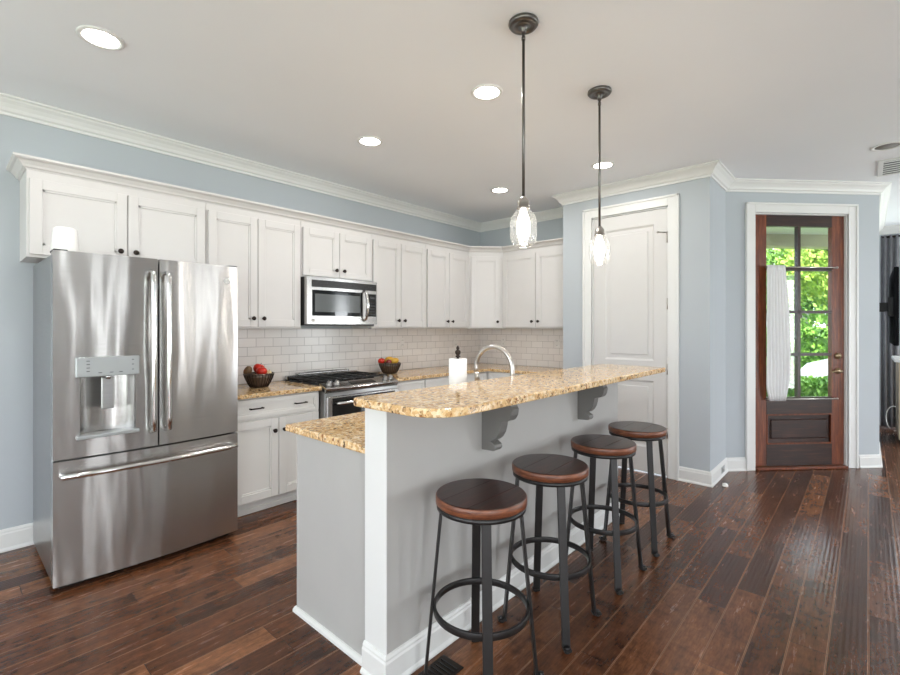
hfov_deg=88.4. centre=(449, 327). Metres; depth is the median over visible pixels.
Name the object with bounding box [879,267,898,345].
television
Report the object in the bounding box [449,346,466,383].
paper towel holder
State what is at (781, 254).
tree
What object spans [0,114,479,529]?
wall
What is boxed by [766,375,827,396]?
hedge
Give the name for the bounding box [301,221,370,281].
upper cabinet
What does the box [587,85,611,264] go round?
pendant light
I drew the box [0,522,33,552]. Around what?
baseboard
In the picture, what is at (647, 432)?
bar stool
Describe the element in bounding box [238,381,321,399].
countertop
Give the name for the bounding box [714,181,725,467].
wall
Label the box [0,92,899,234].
trim
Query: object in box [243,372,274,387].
fruit bowl
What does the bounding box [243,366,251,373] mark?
kiwi
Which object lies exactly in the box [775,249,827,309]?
tree
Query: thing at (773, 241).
trim
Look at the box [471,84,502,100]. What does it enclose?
recessed light
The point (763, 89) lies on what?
ceiling
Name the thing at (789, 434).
door
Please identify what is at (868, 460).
baseboard
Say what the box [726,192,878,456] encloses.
wall
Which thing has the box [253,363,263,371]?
tomato
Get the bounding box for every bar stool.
[424,478,543,674]
[497,454,601,653]
[567,434,647,594]
[599,421,674,556]
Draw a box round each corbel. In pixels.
[482,404,518,450]
[578,385,607,419]
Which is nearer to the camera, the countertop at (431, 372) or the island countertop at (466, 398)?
the island countertop at (466, 398)
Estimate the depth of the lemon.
4.76 m
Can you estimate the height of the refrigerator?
1.752 m
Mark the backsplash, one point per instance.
(284, 352)
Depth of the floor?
2.30 m
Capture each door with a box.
[594,208,667,475]
[755,215,847,470]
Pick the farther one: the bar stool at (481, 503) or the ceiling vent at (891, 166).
the ceiling vent at (891, 166)
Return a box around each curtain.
[766,265,790,400]
[881,234,898,427]
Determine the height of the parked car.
1.440 m
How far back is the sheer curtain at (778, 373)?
4.38 m
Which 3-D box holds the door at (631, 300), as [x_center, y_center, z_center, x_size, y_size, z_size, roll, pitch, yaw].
[1.695,0.126,4.399,0.710,2.424,0.116,0,0,42]
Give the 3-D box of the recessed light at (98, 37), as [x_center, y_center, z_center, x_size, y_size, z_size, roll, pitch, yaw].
[-1.673,-1.386,2.219,0.190,0.008,0.190,0,0,42]
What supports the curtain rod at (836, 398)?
attached to the door at (789, 434)
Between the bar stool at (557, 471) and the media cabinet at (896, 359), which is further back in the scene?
the media cabinet at (896, 359)
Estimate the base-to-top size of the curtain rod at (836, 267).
0.024 m
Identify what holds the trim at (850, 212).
attached to the wall at (735, 201)
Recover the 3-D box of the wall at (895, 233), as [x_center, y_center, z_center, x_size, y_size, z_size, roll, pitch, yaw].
[7.652,-0.020,4.979,4.521,2.740,0.150,0,0,42]
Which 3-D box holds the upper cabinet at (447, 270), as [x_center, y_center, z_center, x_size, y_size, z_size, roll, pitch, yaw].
[-0.122,-0.450,5.368,0.377,0.910,0.719,0,0,42]
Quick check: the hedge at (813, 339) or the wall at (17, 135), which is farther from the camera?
the hedge at (813, 339)
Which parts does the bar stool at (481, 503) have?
leg, leg, seat, seat plate, leg, leg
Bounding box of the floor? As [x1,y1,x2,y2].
[0,425,899,674]
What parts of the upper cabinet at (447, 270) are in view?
door, door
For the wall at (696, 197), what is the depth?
4.05 m
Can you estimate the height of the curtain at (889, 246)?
2.580 m
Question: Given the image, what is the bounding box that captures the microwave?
[301,276,376,325]
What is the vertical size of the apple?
0.073 m
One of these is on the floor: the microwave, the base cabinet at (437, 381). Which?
the base cabinet at (437, 381)
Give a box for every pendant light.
[508,12,538,246]
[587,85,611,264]
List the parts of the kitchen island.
corner trim, shoe molding, panel, post, baseboard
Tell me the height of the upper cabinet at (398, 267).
0.910 m
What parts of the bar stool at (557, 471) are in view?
leg, leg, seat, seat plate, leg, leg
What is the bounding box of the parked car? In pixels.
[801,359,827,377]
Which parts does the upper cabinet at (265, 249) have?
door, door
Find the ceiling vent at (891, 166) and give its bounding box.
[877,157,899,176]
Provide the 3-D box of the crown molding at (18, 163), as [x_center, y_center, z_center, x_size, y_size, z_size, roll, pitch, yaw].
[-0.887,-0.938,4.193,4.537,0.065,1.092,0,0,-33]
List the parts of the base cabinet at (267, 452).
door, drawer, door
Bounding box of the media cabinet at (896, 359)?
[891,356,899,439]
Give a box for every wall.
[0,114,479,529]
[480,218,562,367]
[563,177,713,471]
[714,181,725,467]
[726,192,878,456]
[879,233,899,425]
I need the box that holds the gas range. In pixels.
[284,369,397,418]
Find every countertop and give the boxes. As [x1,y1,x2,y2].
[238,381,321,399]
[286,411,364,453]
[354,364,665,417]
[373,363,562,381]
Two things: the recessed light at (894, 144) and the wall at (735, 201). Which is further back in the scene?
the wall at (735, 201)
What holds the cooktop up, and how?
in the gas range
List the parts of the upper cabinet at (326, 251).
door, door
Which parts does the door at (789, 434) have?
rail, panel molding, panel, lever handle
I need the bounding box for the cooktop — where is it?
[284,375,380,385]
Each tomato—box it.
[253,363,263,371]
[256,367,266,373]
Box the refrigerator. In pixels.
[33,249,237,588]
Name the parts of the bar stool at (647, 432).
leg, leg, seat, seat plate, leg, leg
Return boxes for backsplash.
[238,328,562,383]
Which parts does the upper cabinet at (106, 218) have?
door, door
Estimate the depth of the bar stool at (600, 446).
2.50 m
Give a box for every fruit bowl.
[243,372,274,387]
[378,362,400,373]
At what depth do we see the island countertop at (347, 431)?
2.15 m
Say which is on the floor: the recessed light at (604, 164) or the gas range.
the gas range
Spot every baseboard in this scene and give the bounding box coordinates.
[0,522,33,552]
[679,457,746,487]
[859,442,882,467]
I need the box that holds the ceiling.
[0,0,899,234]
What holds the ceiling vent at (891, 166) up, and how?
in the ceiling
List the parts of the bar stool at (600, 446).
leg, leg, seat plate, seat, leg, leg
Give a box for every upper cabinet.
[20,169,205,263]
[206,203,300,328]
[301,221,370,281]
[351,234,425,328]
[426,245,468,327]
[468,252,502,327]
[503,245,562,327]
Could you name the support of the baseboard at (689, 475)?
attached to the wall at (719, 193)
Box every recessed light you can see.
[75,25,124,50]
[357,136,382,146]
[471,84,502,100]
[491,187,508,192]
[591,161,614,168]
[870,141,899,150]
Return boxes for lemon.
[390,358,398,362]
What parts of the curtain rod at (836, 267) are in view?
rod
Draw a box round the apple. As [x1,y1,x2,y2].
[378,357,384,362]
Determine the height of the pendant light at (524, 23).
1.020 m
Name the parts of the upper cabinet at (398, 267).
door, door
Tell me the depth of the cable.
6.11 m
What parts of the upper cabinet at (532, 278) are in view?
door, door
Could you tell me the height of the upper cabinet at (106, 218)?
0.498 m
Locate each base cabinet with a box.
[236,391,318,516]
[397,379,424,390]
[424,371,487,387]
[488,371,522,378]
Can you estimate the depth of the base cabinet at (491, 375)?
5.29 m
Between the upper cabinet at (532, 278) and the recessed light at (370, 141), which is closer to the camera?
the recessed light at (370, 141)
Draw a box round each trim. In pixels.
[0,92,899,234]
[582,193,678,480]
[745,202,858,470]
[766,234,827,248]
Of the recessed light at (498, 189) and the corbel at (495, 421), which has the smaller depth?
the corbel at (495, 421)
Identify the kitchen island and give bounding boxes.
[293,382,619,674]
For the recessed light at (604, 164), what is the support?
in the ceiling
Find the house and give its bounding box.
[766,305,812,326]
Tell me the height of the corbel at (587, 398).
0.263 m
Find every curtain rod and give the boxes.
[765,266,838,268]
[765,397,838,400]
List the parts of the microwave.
handle, control panel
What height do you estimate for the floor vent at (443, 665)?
0.008 m
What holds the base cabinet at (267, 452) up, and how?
on the floor
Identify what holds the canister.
on the refrigerator
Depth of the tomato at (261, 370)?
3.63 m
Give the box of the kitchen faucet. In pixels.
[474,344,514,380]
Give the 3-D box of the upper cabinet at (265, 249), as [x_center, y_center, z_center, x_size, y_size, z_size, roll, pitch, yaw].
[-1.613,-0.450,3.718,0.377,0.910,0.753,0,0,42]
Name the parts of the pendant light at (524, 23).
rod, bulb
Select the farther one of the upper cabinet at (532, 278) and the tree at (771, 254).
the tree at (771, 254)
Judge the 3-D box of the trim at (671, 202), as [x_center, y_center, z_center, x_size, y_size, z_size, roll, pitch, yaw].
[1.728,0.078,4.444,0.911,2.542,0.148,0,0,42]
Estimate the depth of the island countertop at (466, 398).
2.02 m
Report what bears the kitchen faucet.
on the island countertop at (347, 431)
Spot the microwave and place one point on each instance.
(324, 301)
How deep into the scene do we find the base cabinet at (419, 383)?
4.47 m
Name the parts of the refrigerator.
door, dispenser panel, freezer drawer, handle, handle, handle, door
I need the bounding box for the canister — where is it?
[50,226,78,251]
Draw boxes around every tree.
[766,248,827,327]
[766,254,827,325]
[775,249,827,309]
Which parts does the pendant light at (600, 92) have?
rod, bulb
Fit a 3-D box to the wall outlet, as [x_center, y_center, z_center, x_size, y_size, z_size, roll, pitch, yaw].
[0.687,0.180,5.966,0.068,0.112,0.010,0,0,42]
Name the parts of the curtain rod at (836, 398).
rod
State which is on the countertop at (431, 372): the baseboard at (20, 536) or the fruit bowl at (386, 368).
the fruit bowl at (386, 368)
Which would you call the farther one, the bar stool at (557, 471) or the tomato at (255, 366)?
the tomato at (255, 366)
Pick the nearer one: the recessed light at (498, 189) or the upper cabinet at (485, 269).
the recessed light at (498, 189)
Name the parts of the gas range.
vent trim, handle, control panel, oven door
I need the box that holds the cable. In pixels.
[885,406,895,430]
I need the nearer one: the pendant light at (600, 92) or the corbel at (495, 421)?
the corbel at (495, 421)
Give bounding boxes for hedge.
[766,326,827,377]
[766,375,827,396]
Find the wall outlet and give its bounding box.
[501,338,505,345]
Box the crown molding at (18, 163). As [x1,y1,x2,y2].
[6,152,562,252]
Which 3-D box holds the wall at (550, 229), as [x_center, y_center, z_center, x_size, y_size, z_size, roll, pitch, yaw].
[1.049,-0.020,5.757,1.598,2.740,0.150,0,0,42]
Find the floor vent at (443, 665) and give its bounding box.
[418,655,463,674]

